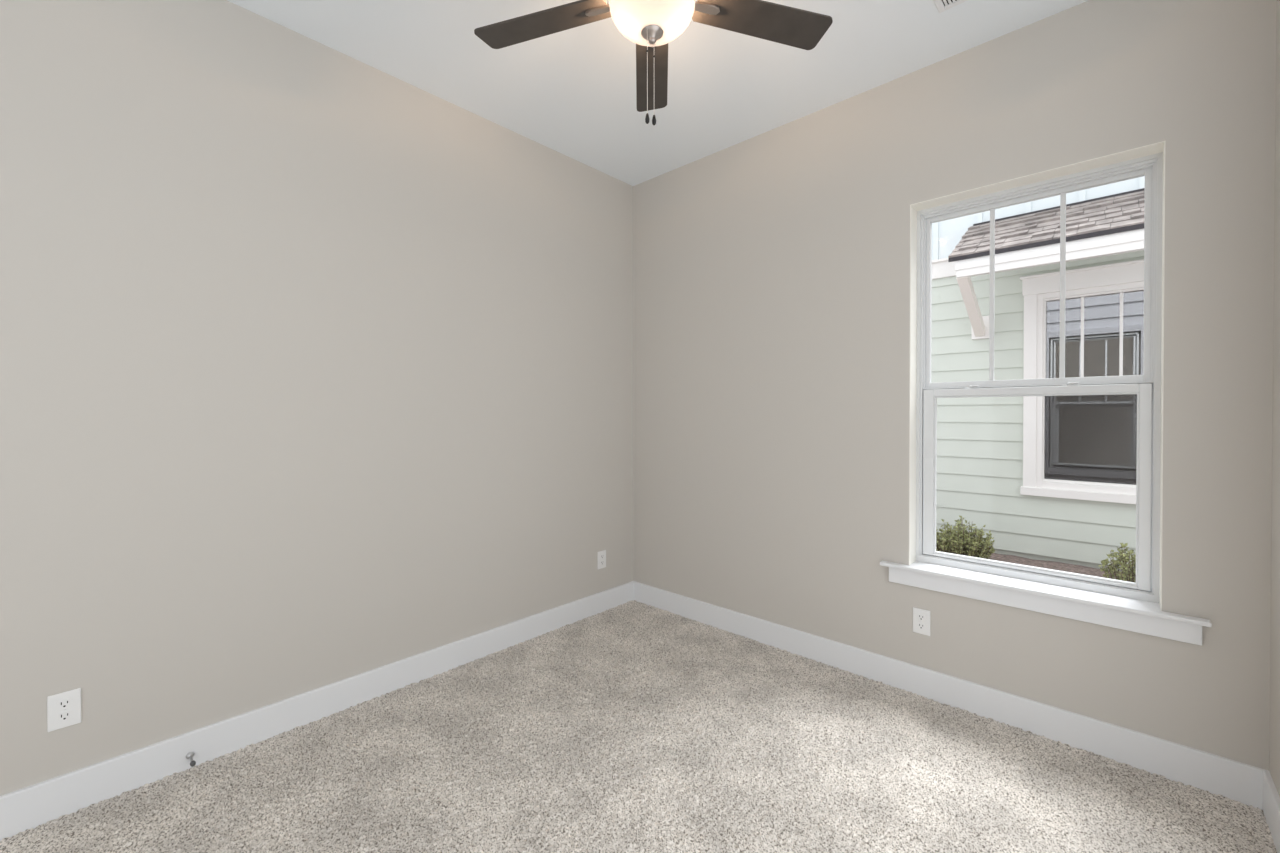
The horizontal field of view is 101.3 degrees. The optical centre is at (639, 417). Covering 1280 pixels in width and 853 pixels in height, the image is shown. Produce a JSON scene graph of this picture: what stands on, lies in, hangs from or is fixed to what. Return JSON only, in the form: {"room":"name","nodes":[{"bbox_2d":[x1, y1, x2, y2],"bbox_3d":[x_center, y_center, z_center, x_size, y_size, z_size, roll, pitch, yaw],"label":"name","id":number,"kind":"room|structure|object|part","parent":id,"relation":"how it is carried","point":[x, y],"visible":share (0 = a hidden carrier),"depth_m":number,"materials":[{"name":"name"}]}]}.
{"room":"empty bedroom","nodes":[
{"label":"empty bedroom","id":0,"kind":"room"},
{"bbox_2d":[0,0,632,795],"bbox_3d":[-1.325,-0.148,2.223,0.150,2.750,3.600,0,1,43],"label":"wall","id":1,"kind":"structure","parent":0,"point":[316,363],"depth_m":1.99,"materials":[{"name":"grey paint"}]},
{"bbox_2d":[47,688,80,731],"bbox_3d":[-1.781,0.903,1.625,0.008,0.110,0.071,0,1,43],"label":"wall outlet","id":2,"kind":"object","parent":1,"relation":"attached to","point":[63,709],"visible":1,"depth_m":1.62,"materials":[{"name":"white plastic"}]},
{"bbox_2d":[56,698,72,709],"bbox_3d":[-1.780,0.884,1.623,0.004,0.027,0.034,0,1,43],"label":"receptacle","id":3,"kind":"object","parent":2,"relation":"attached to","point":[61,703],"depth_m":1.62,"materials":[{"name":"white plastic"}]},
{"bbox_2d":[56,711,72,721],"bbox_3d":[-1.779,0.922,1.623,0.004,0.027,0.034,0,1,43],"label":"receptacle","id":4,"kind":"object","parent":2,"relation":"attached to","point":[61,716],"depth_m":1.62,"materials":[{"name":"white plastic"}]},
{"bbox_2d":[0,581,633,840],"bbox_3d":[-1.264,1.164,2.179,0.014,0.131,3.600,0,1,43],"label":"baseboard","id":5,"kind":"structure","parent":1,"relation":"attached to","point":[32,806],"depth_m":1.98,"materials":[{"name":"white paint"}]},
{"bbox_2d":[186,752,195,766],"bbox_3d":[-1.546,1.179,1.811,0.073,0.023,0.023,0,1,43],"label":"door stop","id":6,"kind":"object","parent":5,"relation":"attached to","point":[190,755],"visible":1,"depth_m":1.82,"materials":[{"name":"silver metal"}]},
{"bbox_2d":[597,550,605,568],"bbox_3d":[-0.238,0.886,3.284,0.008,0.110,0.071,0,1,43],"label":"wall outlet","id":7,"kind":"object","parent":1,"relation":"attached to","point":[601,555],"visible":1,"depth_m":3.28,"materials":[{"name":"white plastic"}]},
{"bbox_2d":[0,600,1276,852],"bbox_3d":[-0.266,1.324,1.253,3.038,0.202,3.600,0,1,43],"label":"floor","id":8,"kind":"structure","parent":0,"point":[633,726],"depth_m":1.77,"materials":[{"name":"beige carpet"}]},
{"bbox_2d":[227,0,1087,185],"bbox_3d":[-0.265,-1.640,1.230,3.038,0.250,3.910,0,1,43],"label":"ceiling","id":9,"kind":"structure","parent":0,"point":[571,92],"depth_m":2.24,"materials":[{"name":"white paint"}]},
{"bbox_2d":[474,0,832,124],"bbox_3d":[0.025,-1.172,1.464,1.102,0.691,1.082,0,1,43],"label":"ceiling fan","id":10,"kind":"object","parent":9,"relation":"hanging from","point":[650,24],"visible":1,"depth_m":1.59,"materials":[{"name":"brown wood"}]},
{"bbox_3d":[-0.297,-1.208,1.609,0.433,0.026,0.119,0,1,19],"label":"blade","id":11,"kind":"part","parent":10,"relation":"part of","materials":[{"name":"brown wood"}]},
{"bbox_3d":[0.021,-0.973,1.473,0.002,0.243,0.002,0,1,43],"label":"pull chain","id":12,"kind":"part","parent":10,"relation":"part of","materials":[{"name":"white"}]},
{"bbox_3d":[0.035,-1.134,1.494,0.243,0.083,0.243,0,1,43],"label":"lamp shade","id":13,"kind":"part","parent":10,"relation":"part of","materials":[{"name":"white glass"}]},
{"bbox_3d":[0.042,-1.211,1.845,0.119,0.026,0.433,0,1,1],"label":"blade","id":14,"kind":"part","parent":10,"relation":"part of","materials":[{"name":"brown wood"}]},
{"bbox_3d":[0.371,-1.209,1.595,0.433,0.026,0.119,0,1,-17],"label":"blade","id":15,"kind":"part","parent":10,"relation":"part of","materials":[{"name":"brown wood"}]},
{"bbox_2d":[933,0,966,12],"bbox_3d":[1.182,-1.518,1.773,0.354,0.006,0.210,0,1,43],"label":"ceiling vent","id":16,"kind":"object","parent":9,"relation":"in","point":[942,5],"visible":1,"depth_m":1.93,"materials":[{"name":"white metal"}]},
{"bbox_2d":[633,0,1276,770],"bbox_3d":[1.001,-0.153,2.604,3.038,2.750,0.125,0,1,43],"label":"wall","id":17,"kind":"structure","parent":0,"point":[771,269],"depth_m":2.29,"materials":[{"name":"grey paint"}]},
{"bbox_2d":[913,607,929,635],"bbox_3d":[1.236,0.894,2.305,0.071,0.110,0.008,0,1,43],"label":"wall outlet","id":18,"kind":"object","parent":17,"relation":"attached to","point":[921,618],"visible":1,"depth_m":2.30,"materials":[{"name":"white plastic"}]},
{"bbox_2d":[917,614,925,620],"bbox_3d":[1.234,0.875,2.304,0.034,0.027,0.004,0,1,43],"label":"receptacle","id":19,"kind":"object","parent":18,"relation":"attached to","point":[920,617],"depth_m":2.30,"materials":[{"name":"white plastic"}]},
{"bbox_2d":[917,623,925,629],"bbox_3d":[1.234,0.913,2.304,0.034,0.027,0.004,0,1,43],"label":"receptacle","id":20,"kind":"object","parent":18,"relation":"attached to","point":[920,626],"depth_m":2.30,"materials":[{"name":"white plastic"}]},
{"bbox_2d":[634,581,1262,809],"bbox_3d":[0.955,1.159,2.565,2.710,0.131,0.014,0,1,43],"label":"baseboard","id":21,"kind":"structure","parent":17,"relation":"attached to","point":[1215,774],"depth_m":2.10,"materials":[{"name":"white paint"}]},
{"bbox_2d":[880,141,1211,645],"bbox_3d":[1.538,-0.100,2.112,1.026,1.689,0.215,0,1,43],"label":"window","id":22,"kind":"structure","parent":17,"relation":"in","point":[1119,604],"depth_m":2.05,"materials":[{"name":"white plastic"}]},
{"bbox_3d":[1.574,0.248,2.152,0.747,0.750,0.028,0,1,43],"label":"sash","id":23,"kind":"part","parent":22,"relation":"part of","materials":[{"name":"white plastic"}]},
{"bbox_3d":[1.593,-0.515,2.165,0.745,0.790,0.026,0,1,43],"label":"sash","id":24,"kind":"part","parent":22,"relation":"part of","materials":[{"name":"white plastic"}]},
{"bbox_3d":[1.584,-0.142,2.161,0.801,1.607,0.080,0,1,43],"label":"frame","id":25,"kind":"part","parent":22,"relation":"part of","materials":[{"name":"white plastic"}]},
{"bbox_3d":[1.512,0.665,2.090,1.026,0.015,0.136,0,1,43],"label":"sill","id":26,"kind":"part","parent":22,"relation":"part of","materials":[{"name":"white paint"}]},
{"bbox_2d":[1269,0,1279,796],"bbox_3d":[0.790,-0.132,0.257,0.150,2.750,3.600,0,1,43],"label":"wall","id":27,"kind":"structure","parent":0,"point":[1274,735],"depth_m":1.58,"materials":[{"name":"grey paint"}]},
{"bbox_2d":[1263,769,1279,852],"bbox_3d":[1.753,1.168,1.423,0.014,0.131,0.600,0,1,43],"label":"baseboard","id":28,"kind":"structure","parent":27,"relation":"attached to","point":[1271,799],"depth_m":1.54,"materials":[{"name":"white paint"}]},
{"label":"outside","id":29,"kind":"structure","parent":0,"visible":0},
{"bbox_2d":[940,549,1123,578],"bbox_3d":[2.341,1.202,3.498,9.500,0.032,2.960,0,1,43],"label":"ground","id":30,"kind":"structure","parent":29,"point":[1060,566],"depth_m":4.24,"materials":[{"name":"grey concrete"}]},
{"bbox_2d":[936,515,995,558],"bbox_3d":[2.666,1.003,4.352,0.490,0.389,0.496,0,1,43],"label":"shrub","id":31,"kind":"object","parent":30,"relation":"on","point":[961,542],"visible":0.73,"depth_m":4.26,"materials":[{"name":"green plant"}]},
{"bbox_2d":[931,176,1144,571],"bbox_3d":[3.217,-0.758,4.503,9.606,4.000,1.667,0,1,43],"label":"neighbor house","id":32,"kind":"structure","parent":30,"relation":"on","point":[1051,478],"depth_m":4.51,"materials":[{"name":"green wood"}]},
{"bbox_3d":[1.367,-1.389,6.160,4.420,0.167,0.054,0,1,43],"label":"frieze trim","id":33,"kind":"part","parent":32,"relation":"part of","materials":[{"name":"white wood"}]},
{"bbox_2d":[1099,542,1135,582],"bbox_3d":[3.431,1.037,3.623,0.406,0.333,0.396,0,1,43],"label":"shrub","id":34,"kind":"object","parent":30,"relation":"on","point":[1129,574],"visible":0.42,"depth_m":3.67,"materials":[{"name":"green plant"}]}
]}

